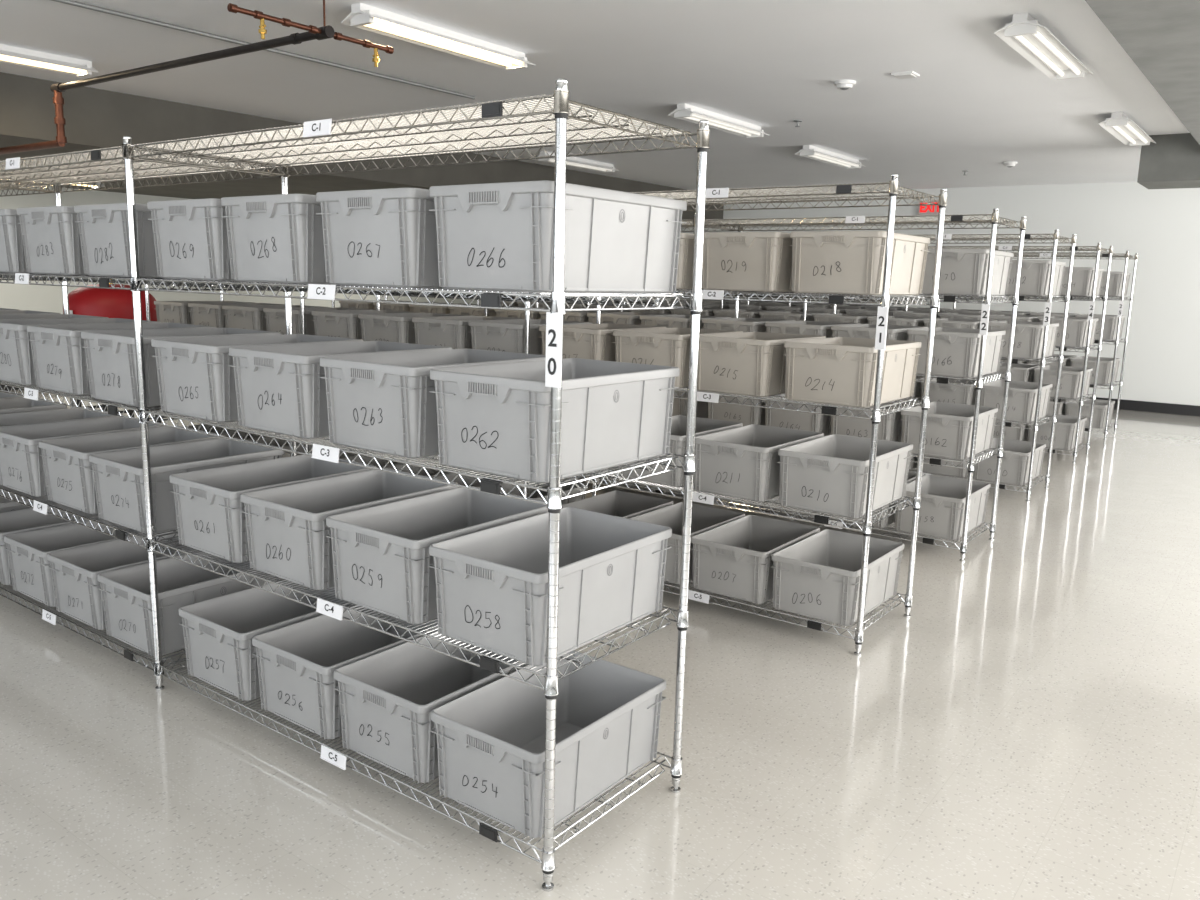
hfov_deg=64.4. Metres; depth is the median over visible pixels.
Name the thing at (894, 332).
storage container
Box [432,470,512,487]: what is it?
storage container
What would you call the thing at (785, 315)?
storage container
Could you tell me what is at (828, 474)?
storage container
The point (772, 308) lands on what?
storage container
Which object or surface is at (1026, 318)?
storage container
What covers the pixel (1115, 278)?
storage container
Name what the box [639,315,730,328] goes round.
storage container
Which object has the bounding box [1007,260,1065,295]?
storage container
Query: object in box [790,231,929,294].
storage container
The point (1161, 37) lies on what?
ceiling beam
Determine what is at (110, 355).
storage container
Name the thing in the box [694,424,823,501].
storage container
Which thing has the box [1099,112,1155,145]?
ceiling light
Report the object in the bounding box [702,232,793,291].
storage container
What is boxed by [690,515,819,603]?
storage container
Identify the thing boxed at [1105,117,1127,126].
socket
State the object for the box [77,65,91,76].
socket
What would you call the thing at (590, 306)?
storage container
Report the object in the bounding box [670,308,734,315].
storage container
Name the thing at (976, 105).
ceiling
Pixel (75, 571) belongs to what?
storage container
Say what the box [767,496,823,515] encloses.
storage container
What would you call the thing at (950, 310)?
storage container
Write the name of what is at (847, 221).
wire shelving rack
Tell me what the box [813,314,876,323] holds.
storage container
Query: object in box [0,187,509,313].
wall
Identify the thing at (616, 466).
storage container
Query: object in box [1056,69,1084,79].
socket
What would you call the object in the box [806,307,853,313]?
storage container
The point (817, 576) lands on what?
storage container
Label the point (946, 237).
wire shelving rack
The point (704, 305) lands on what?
storage container
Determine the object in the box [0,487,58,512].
storage container
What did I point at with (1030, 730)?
floor
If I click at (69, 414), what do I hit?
storage container
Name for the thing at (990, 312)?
storage container
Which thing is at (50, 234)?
storage container
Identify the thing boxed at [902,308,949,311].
storage container
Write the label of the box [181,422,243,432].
storage container
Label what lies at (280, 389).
storage container
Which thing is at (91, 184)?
ceiling light
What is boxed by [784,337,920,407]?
storage container
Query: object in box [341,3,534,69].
ceiling light
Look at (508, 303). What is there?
storage container
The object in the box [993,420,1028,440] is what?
storage container
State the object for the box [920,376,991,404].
storage container
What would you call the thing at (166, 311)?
storage container
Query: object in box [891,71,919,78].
ceiling plate
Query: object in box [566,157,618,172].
ceiling light
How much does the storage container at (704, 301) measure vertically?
0.240 m
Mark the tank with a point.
(100, 302)
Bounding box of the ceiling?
[0,0,1189,195]
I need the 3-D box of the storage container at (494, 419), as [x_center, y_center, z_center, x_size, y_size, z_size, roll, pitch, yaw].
[-0.107,-0.093,2.489,0.380,0.240,0.585,9,13,36]
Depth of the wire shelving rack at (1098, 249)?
8.41 m
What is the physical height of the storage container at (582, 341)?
0.240 m
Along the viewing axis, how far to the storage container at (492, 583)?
2.43 m
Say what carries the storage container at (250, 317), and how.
on the wire shelving rack at (723, 195)
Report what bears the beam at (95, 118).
attached to the wall at (44, 298)
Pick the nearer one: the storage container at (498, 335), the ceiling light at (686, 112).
the storage container at (498, 335)
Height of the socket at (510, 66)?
0.060 m
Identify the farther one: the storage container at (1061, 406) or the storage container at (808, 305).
the storage container at (808, 305)
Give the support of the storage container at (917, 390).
on the wire shelving rack at (946, 237)
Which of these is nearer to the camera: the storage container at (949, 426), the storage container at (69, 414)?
the storage container at (69, 414)
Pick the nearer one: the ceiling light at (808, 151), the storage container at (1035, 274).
the storage container at (1035, 274)
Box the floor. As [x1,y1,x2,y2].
[0,389,1199,899]
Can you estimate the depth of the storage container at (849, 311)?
9.34 m
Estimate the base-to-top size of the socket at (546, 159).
0.060 m
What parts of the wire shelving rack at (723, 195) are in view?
post, post, post, post, post, wire shelf, wire shelf, wire shelf, wire shelf, wire shelf, post, post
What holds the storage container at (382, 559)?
on the wire shelving rack at (311, 143)
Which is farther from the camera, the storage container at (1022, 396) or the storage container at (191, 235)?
the storage container at (1022, 396)
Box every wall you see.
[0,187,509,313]
[549,181,1199,405]
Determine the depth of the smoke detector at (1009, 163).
10.30 m
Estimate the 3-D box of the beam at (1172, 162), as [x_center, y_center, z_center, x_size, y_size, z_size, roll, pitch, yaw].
[6.058,-2.444,7.901,2.700,0.395,0.700,9,13,36]
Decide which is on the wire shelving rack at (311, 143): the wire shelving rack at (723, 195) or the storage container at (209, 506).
the storage container at (209, 506)
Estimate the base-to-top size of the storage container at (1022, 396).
0.240 m
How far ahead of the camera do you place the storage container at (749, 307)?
10.05 m
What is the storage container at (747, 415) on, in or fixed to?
on the wire shelving rack at (847, 221)
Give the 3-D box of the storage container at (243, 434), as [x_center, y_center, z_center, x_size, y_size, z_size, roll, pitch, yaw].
[-2.468,0.001,6.739,0.380,0.240,0.585,9,12,35]
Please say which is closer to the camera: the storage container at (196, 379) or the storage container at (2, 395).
the storage container at (196, 379)
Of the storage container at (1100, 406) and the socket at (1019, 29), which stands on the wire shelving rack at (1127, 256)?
the storage container at (1100, 406)
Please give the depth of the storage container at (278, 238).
2.67 m
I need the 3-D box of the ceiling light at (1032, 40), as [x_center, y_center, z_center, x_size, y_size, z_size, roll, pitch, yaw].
[2.489,-2.222,5.290,0.240,0.093,1.280,9,13,36]
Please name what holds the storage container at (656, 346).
on the wire shelving rack at (723, 195)
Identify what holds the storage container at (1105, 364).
on the wire shelving rack at (1127, 256)
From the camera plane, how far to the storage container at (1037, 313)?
9.92 m
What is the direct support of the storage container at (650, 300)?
on the wire shelving rack at (1098, 249)
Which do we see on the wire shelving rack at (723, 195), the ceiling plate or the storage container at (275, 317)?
the storage container at (275, 317)
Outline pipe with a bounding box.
[0,0,393,154]
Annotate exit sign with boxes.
[918,200,938,214]
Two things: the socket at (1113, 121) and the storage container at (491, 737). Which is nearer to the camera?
the storage container at (491, 737)
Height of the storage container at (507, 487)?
0.240 m
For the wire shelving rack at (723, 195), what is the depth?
4.03 m
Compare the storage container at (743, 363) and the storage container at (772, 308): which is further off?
the storage container at (772, 308)
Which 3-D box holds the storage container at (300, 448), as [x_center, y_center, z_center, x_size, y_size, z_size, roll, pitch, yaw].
[-1.825,0.102,6.270,0.380,0.240,0.585,9,13,36]
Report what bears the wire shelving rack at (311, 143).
on the floor
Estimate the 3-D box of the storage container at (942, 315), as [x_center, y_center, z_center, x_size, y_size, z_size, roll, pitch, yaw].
[3.468,-1.165,9.000,0.380,0.240,0.585,9,12,35]
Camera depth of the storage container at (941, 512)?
5.39 m
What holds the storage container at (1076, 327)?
on the wire shelving rack at (1098, 249)
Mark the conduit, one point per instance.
(69, 2)
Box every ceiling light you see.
[0,44,98,76]
[30,181,103,187]
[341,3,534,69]
[534,151,554,162]
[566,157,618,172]
[668,103,768,137]
[795,145,865,168]
[994,13,1092,79]
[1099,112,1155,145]
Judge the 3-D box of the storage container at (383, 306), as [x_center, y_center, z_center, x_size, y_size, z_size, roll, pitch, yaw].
[-1.559,-1.113,7.989,0.380,0.240,0.585,9,13,36]
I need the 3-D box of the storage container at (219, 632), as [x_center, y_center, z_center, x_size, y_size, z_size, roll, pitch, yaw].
[-1.111,0.640,3.358,0.380,0.240,0.585,9,13,36]
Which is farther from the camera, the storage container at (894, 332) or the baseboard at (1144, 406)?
the baseboard at (1144, 406)
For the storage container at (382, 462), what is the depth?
6.08 m
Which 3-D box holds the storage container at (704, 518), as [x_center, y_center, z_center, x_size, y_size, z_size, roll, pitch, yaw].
[0.399,0.447,4.654,0.380,0.240,0.585,9,13,36]
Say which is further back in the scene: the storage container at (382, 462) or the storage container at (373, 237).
the storage container at (382, 462)
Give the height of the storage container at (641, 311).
0.240 m
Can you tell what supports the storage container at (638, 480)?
on the wire shelving rack at (847, 221)
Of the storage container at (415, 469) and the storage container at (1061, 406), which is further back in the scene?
the storage container at (1061, 406)
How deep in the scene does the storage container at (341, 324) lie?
5.60 m
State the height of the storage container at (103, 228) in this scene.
0.240 m
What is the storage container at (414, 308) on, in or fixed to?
on the wire shelving rack at (847, 221)
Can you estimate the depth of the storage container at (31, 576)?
4.02 m
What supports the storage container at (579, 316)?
on the wire shelving rack at (847, 221)
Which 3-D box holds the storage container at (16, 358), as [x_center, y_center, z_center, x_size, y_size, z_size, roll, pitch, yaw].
[-2.233,-0.426,4.047,0.380,0.240,0.585,9,12,36]
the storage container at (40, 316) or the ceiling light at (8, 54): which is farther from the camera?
the ceiling light at (8, 54)
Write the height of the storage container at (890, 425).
0.240 m
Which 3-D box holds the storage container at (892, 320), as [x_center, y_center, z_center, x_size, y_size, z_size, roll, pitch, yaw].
[2.356,-0.911,7.421,0.380,0.240,0.585,9,12,35]
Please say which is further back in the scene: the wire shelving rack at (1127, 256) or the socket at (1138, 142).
the wire shelving rack at (1127, 256)
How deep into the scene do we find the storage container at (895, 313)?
9.05 m
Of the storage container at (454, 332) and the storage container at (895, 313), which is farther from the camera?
the storage container at (895, 313)
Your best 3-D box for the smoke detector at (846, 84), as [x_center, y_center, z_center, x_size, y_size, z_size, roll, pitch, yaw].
[1.663,-2.477,6.481,0.150,0.052,0.150,9,13,36]
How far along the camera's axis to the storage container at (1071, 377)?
8.35 m
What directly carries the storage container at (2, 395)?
on the wire shelving rack at (311, 143)
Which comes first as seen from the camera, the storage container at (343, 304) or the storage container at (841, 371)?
the storage container at (841, 371)
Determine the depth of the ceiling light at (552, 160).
10.48 m
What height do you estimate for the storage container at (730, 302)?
0.240 m
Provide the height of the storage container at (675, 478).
0.240 m
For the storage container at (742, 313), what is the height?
0.240 m
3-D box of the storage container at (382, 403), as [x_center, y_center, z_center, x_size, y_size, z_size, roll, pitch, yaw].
[-0.455,-0.149,2.749,0.380,0.240,0.585,9,12,35]
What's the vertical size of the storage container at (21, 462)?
0.240 m
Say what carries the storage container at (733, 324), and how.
on the wire shelving rack at (847, 221)
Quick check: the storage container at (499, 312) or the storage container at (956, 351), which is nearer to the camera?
the storage container at (956, 351)
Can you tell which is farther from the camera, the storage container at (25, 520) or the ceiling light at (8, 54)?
the ceiling light at (8, 54)
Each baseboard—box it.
[0,384,24,390]
[1083,396,1199,416]
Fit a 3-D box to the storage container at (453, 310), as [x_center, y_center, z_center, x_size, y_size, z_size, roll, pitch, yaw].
[-0.855,-1.005,7.482,0.380,0.240,0.585,9,13,36]
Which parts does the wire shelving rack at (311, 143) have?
wire shelf, post, wire shelf, wire shelf, wire shelf, post, wire shelf, wire shelf, post, wire shelf, wire shelf, wire shelf, wire shelf, wire shelf, post, post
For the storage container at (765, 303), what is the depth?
11.75 m
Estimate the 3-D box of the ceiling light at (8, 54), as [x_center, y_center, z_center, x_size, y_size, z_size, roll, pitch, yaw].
[-3.850,-2.506,5.971,0.240,0.093,1.280,9,13,36]
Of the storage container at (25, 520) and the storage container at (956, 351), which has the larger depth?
the storage container at (956, 351)
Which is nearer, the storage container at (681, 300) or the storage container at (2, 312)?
the storage container at (2, 312)
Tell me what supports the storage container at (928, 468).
on the wire shelving rack at (946, 237)
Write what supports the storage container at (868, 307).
on the wire shelving rack at (1127, 256)
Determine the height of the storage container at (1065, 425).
0.240 m
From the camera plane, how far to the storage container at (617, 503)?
5.10 m
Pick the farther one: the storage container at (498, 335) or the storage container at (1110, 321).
the storage container at (1110, 321)
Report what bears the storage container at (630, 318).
on the wire shelving rack at (847, 221)
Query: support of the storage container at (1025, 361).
on the wire shelving rack at (1127, 256)
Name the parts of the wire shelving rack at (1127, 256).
wire shelf, wire shelf, wire shelf, wire shelf, wire shelf, post, post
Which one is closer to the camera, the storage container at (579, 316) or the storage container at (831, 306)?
the storage container at (579, 316)
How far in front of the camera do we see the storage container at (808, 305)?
11.43 m
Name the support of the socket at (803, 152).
attached to the ceiling light at (808, 151)
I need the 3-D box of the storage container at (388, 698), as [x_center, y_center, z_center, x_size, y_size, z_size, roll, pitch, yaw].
[-0.456,0.741,2.888,0.380,0.240,0.585,9,12,36]
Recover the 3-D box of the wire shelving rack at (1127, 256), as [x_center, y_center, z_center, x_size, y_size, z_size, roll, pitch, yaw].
[3.188,-1.408,11.344,5.413,1.882,0.623,9,13,36]
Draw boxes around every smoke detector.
[834,79,855,89]
[1003,161,1017,166]
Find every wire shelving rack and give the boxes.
[0,78,709,891]
[145,174,946,655]
[332,208,1026,561]
[477,229,1076,501]
[588,243,1112,462]
[665,251,1137,438]
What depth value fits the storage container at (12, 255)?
3.67 m
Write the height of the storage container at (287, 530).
0.240 m
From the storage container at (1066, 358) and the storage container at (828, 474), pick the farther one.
the storage container at (1066, 358)
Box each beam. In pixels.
[0,72,723,223]
[1085,0,1199,144]
[1137,133,1199,188]
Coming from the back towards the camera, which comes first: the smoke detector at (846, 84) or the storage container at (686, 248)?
the smoke detector at (846, 84)
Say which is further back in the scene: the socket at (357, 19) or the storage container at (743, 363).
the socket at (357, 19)
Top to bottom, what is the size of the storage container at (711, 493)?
0.240 m
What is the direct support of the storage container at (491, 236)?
on the wire shelving rack at (311, 143)
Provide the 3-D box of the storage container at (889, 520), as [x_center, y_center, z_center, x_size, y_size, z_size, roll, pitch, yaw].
[1.662,0.278,5.782,0.380,0.240,0.585,9,13,36]
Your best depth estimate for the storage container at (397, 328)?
5.34 m
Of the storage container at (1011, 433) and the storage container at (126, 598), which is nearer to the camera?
the storage container at (126, 598)
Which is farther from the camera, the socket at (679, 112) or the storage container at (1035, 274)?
the socket at (679, 112)
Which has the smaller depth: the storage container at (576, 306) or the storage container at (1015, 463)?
the storage container at (1015, 463)
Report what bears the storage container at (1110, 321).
on the wire shelving rack at (1127, 256)
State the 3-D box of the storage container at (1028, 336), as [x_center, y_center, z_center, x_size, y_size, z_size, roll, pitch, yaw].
[3.052,-0.802,6.912,0.380,0.240,0.585,9,13,36]
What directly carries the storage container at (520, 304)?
on the wire shelving rack at (946, 237)
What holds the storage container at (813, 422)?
on the wire shelving rack at (847, 221)
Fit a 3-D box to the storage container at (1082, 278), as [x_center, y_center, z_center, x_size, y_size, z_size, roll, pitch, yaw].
[4.179,-1.485,8.409,0.380,0.240,0.585,9,13,36]
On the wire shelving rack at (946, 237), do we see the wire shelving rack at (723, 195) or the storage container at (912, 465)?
the storage container at (912, 465)
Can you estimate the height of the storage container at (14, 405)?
0.240 m
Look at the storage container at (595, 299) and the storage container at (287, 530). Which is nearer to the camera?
the storage container at (287, 530)
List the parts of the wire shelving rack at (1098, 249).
wire shelf, wire shelf, wire shelf, wire shelf, wire shelf, post, post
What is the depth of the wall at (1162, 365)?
12.05 m
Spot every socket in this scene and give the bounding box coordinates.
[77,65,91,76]
[351,10,373,26]
[506,57,526,69]
[538,155,550,160]
[674,108,692,117]
[747,130,763,137]
[800,149,814,155]
[847,162,860,168]
[1004,20,1037,36]
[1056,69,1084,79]
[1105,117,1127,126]
[1130,139,1149,145]
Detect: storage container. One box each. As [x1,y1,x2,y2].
[0,209,29,272]
[0,310,60,314]
[0,314,107,319]
[0,318,160,384]
[0,390,23,398]
[0,398,67,413]
[0,407,123,427]
[0,416,167,496]
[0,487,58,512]
[0,504,100,584]
[4,519,142,606]
[17,206,86,274]
[27,323,216,394]
[39,426,224,513]
[47,529,197,629]
[74,203,160,277]
[81,328,280,406]
[89,437,284,533]
[97,551,281,655]
[147,198,235,280]
[151,334,362,421]
[154,301,253,323]
[169,454,376,562]
[179,580,354,700]
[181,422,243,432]
[188,303,284,327]
[216,428,278,439]
[221,194,329,283]
[222,305,326,330]
[229,341,451,438]
[240,468,457,590]
[248,435,328,446]
[252,605,437,738]
[263,307,372,334]
[282,441,370,458]
[312,310,423,338]
[316,188,441,287]
[320,349,545,458]
[326,486,547,624]
[334,631,528,782]
[339,300,416,309]
[340,452,434,467]
[358,313,473,343]
[373,302,453,311]
[379,460,466,476]
[409,304,480,313]
[412,316,531,348]
[429,180,686,293]
[429,358,679,482]
[429,507,671,665]
[431,650,665,838]
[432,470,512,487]
[448,306,532,316]
[469,319,591,354]
[495,308,548,319]
[500,480,587,504]
[501,301,517,305]
[517,301,550,307]
[539,311,619,321]
[539,323,665,361]
[562,490,672,518]
[565,302,607,308]
[587,304,631,311]
[587,312,676,324]
[590,474,634,482]
[591,466,616,473]
[595,299,646,303]
[612,327,742,387]
[617,415,742,486]
[628,502,744,584]
[629,300,678,305]
[629,306,678,313]
[638,480,693,491]
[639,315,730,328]
[658,302,703,306]
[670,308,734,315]
[671,299,702,301]
[672,388,707,417]
[676,233,702,288]
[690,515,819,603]
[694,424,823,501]
[697,332,825,396]
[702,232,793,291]
[702,300,729,303]
[702,303,744,308]
[702,318,794,332]
[707,392,764,425]
[710,493,764,504]
[713,309,782,317]
[729,301,764,304]
[729,304,778,309]
[759,311,829,320]
[760,302,803,305]
[764,394,830,436]
[765,321,859,337]
[766,306,821,311]
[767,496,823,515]
[771,529,903,625]
[777,434,912,517]
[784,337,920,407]
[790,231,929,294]
[795,304,832,307]
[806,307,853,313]
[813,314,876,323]
[828,472,915,527]
[830,305,867,308]
[830,399,921,441]
[831,324,927,340]
[845,309,901,315]
[865,306,912,310]
[867,316,938,325]
[893,311,949,317]
[895,475,990,539]
[901,402,997,459]
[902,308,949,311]
[904,376,937,399]
[907,327,1005,377]
[909,455,917,469]
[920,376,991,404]
[922,249,1013,295]
[922,456,968,477]
[923,318,996,328]
[939,313,996,319]
[945,309,993,313]
[973,438,1045,485]
[980,380,1052,422]
[985,362,1039,381]
[988,321,1058,358]
[989,311,1036,315]
[989,315,1043,321]
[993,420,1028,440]
[1000,358,1026,362]
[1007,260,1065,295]
[1027,354,1076,365]
[1028,413,1086,449]
[1030,312,1076,316]
[1034,365,1092,398]
[1039,317,1098,346]
[1047,397,1069,414]
[1061,267,1104,295]
[1065,398,1114,428]
[1070,356,1119,384]
[1075,314,1124,339]
[1099,271,1130,295]
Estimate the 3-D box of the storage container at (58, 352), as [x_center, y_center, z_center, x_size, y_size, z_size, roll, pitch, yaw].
[-1.887,-0.372,3.796,0.380,0.240,0.585,9,13,36]
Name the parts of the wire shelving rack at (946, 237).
post, post, wire shelf, wire shelf, wire shelf, wire shelf, wire shelf, post, post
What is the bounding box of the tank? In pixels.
[63,279,160,422]
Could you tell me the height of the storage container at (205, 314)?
0.240 m
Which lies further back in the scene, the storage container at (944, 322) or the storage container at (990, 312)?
the storage container at (990, 312)
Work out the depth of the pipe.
5.17 m
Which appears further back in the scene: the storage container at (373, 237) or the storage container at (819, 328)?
the storage container at (819, 328)
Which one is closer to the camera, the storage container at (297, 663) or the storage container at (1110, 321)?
the storage container at (297, 663)
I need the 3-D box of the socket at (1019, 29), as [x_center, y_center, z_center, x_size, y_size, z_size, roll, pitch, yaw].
[2.129,-2.130,4.819,0.150,0.060,0.028,9,13,36]
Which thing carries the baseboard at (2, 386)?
attached to the wall at (44, 298)
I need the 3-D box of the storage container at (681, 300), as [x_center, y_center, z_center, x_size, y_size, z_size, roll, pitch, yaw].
[1.248,-1.888,12.727,0.380,0.240,0.585,9,13,36]
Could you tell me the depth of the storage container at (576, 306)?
8.97 m
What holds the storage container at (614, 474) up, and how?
on the wire shelving rack at (847, 221)
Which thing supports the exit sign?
attached to the wall at (1162, 365)
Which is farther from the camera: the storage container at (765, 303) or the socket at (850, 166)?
the storage container at (765, 303)
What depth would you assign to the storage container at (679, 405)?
6.24 m
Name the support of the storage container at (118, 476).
on the wire shelving rack at (311, 143)
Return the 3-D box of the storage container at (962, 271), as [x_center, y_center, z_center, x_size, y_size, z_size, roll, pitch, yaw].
[2.024,-0.987,5.310,0.380,0.240,0.585,9,13,36]
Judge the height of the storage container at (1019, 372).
0.240 m
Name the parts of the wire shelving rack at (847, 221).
post, wire shelf, post, wire shelf, post, wire shelf, wire shelf, wire shelf, wire shelf, wire shelf, post, post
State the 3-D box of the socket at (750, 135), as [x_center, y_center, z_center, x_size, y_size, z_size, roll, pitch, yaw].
[1.372,-2.793,8.421,0.150,0.060,0.028,9,13,36]
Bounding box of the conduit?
[51,0,474,98]
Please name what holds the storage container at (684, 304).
on the wire shelving rack at (1098, 249)
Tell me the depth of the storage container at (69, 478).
3.71 m

